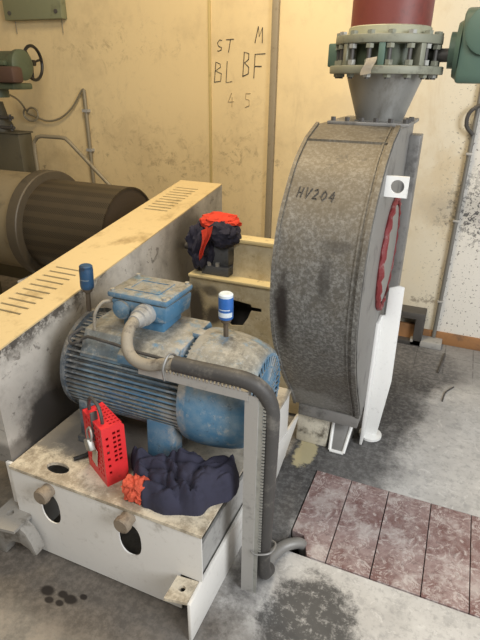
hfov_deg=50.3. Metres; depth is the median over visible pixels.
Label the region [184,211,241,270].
jacket
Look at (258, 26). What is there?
lettering
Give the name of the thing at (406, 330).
duct
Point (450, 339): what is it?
baseboard
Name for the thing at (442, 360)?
stick
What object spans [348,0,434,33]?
duct pipe
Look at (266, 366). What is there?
grille
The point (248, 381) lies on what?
power cable
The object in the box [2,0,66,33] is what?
wall box
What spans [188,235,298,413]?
pedestal
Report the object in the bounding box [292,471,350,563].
board
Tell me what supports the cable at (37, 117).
hanging from the actuator
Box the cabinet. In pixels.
[0,101,35,278]
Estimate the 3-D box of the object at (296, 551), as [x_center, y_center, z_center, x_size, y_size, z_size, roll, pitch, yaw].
[0.624,0.970,2.040,0.848,0.160,0.510,11,27,21]
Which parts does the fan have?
scroll casing, support leg, plate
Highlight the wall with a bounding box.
[0,0,479,337]
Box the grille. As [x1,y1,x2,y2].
[251,353,280,433]
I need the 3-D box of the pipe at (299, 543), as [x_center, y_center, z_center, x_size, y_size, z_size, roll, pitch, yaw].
[0.163,0.879,1.910,0.240,0.098,0.068,-19,32,-36]
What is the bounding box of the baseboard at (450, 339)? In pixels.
[423,329,479,350]
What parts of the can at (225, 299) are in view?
label panel, stem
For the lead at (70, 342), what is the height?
0.060 m
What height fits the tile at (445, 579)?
0.034 m
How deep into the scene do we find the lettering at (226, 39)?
3.32 m
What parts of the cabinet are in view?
stem, rod, rod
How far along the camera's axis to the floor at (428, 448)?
1.81 m
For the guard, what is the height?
1.050 m
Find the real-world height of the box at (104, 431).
0.296 m
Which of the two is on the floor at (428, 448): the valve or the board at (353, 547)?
the board at (353, 547)
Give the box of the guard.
[0,180,221,461]
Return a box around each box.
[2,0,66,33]
[82,396,128,486]
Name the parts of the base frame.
panel, panel, plate, panel, angle rail, panel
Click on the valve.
(412, 52)
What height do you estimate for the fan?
1.478 m
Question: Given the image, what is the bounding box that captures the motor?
[60,273,280,455]
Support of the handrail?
on the floor at (428, 448)
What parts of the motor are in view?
lid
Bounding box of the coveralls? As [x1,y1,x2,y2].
[120,446,238,515]
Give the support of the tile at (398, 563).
on the floor at (428, 448)
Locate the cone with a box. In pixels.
[347,74,421,120]
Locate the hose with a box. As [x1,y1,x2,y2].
[464,104,479,135]
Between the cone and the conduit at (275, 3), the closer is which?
the cone
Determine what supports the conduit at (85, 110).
attached to the wall
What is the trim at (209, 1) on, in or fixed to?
attached to the wall
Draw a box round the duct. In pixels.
[397,304,426,346]
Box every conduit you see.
[82,90,95,182]
[264,0,279,238]
[410,88,479,349]
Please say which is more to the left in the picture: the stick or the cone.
the cone
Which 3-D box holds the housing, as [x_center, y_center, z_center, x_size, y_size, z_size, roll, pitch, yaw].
[0.051,-0.317,2.542,0.724,0.185,0.195,11,27,21]
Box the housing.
[185,242,233,276]
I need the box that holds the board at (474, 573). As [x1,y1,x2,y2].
[468,516,479,617]
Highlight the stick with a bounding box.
[437,353,445,372]
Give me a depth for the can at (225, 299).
1.60 m
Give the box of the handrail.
[32,134,111,184]
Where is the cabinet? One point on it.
(16, 149)
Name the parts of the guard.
panel, panel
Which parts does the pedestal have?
plate, plate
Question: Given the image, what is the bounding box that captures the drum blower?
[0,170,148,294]
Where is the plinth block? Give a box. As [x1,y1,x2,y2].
[296,408,331,446]
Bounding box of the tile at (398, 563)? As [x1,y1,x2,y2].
[370,491,430,596]
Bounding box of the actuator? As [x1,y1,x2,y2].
[0,44,43,97]
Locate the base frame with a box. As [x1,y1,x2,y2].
[0,387,297,639]
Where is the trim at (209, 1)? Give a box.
[208,0,211,182]
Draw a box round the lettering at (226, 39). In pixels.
[214,39,233,81]
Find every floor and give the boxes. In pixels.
[0,275,479,639]
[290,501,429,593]
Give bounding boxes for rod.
[73,452,87,460]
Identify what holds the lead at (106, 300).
on the motor
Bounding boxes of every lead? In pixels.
[68,326,163,358]
[93,299,111,330]
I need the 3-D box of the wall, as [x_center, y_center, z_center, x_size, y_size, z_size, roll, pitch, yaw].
[0.240,-1.558,3.264,6.800,3.360,0.120,11,27,21]
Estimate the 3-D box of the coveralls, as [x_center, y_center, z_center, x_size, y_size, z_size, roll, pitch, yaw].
[-0.192,0.501,1.643,0.376,0.121,0.218,2,25,3]
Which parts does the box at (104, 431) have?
handle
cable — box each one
[10,88,85,121]
[121,317,279,579]
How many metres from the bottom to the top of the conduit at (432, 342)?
3.300 m
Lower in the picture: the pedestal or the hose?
the pedestal
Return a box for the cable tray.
[138,353,276,593]
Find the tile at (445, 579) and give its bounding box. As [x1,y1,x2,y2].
[420,504,470,613]
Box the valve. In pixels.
[328,7,479,83]
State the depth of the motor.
1.69 m
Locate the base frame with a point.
(46, 481)
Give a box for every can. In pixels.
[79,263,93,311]
[218,291,233,336]
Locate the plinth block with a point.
(309, 429)
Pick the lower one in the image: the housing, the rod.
the rod
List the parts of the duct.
panel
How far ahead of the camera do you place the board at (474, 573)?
1.85 m
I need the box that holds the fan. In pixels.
[270,115,422,454]
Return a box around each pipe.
[270,537,306,564]
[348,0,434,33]
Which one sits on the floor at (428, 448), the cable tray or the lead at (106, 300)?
the cable tray
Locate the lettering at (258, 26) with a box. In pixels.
[242,26,264,77]
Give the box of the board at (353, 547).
[326,481,387,578]

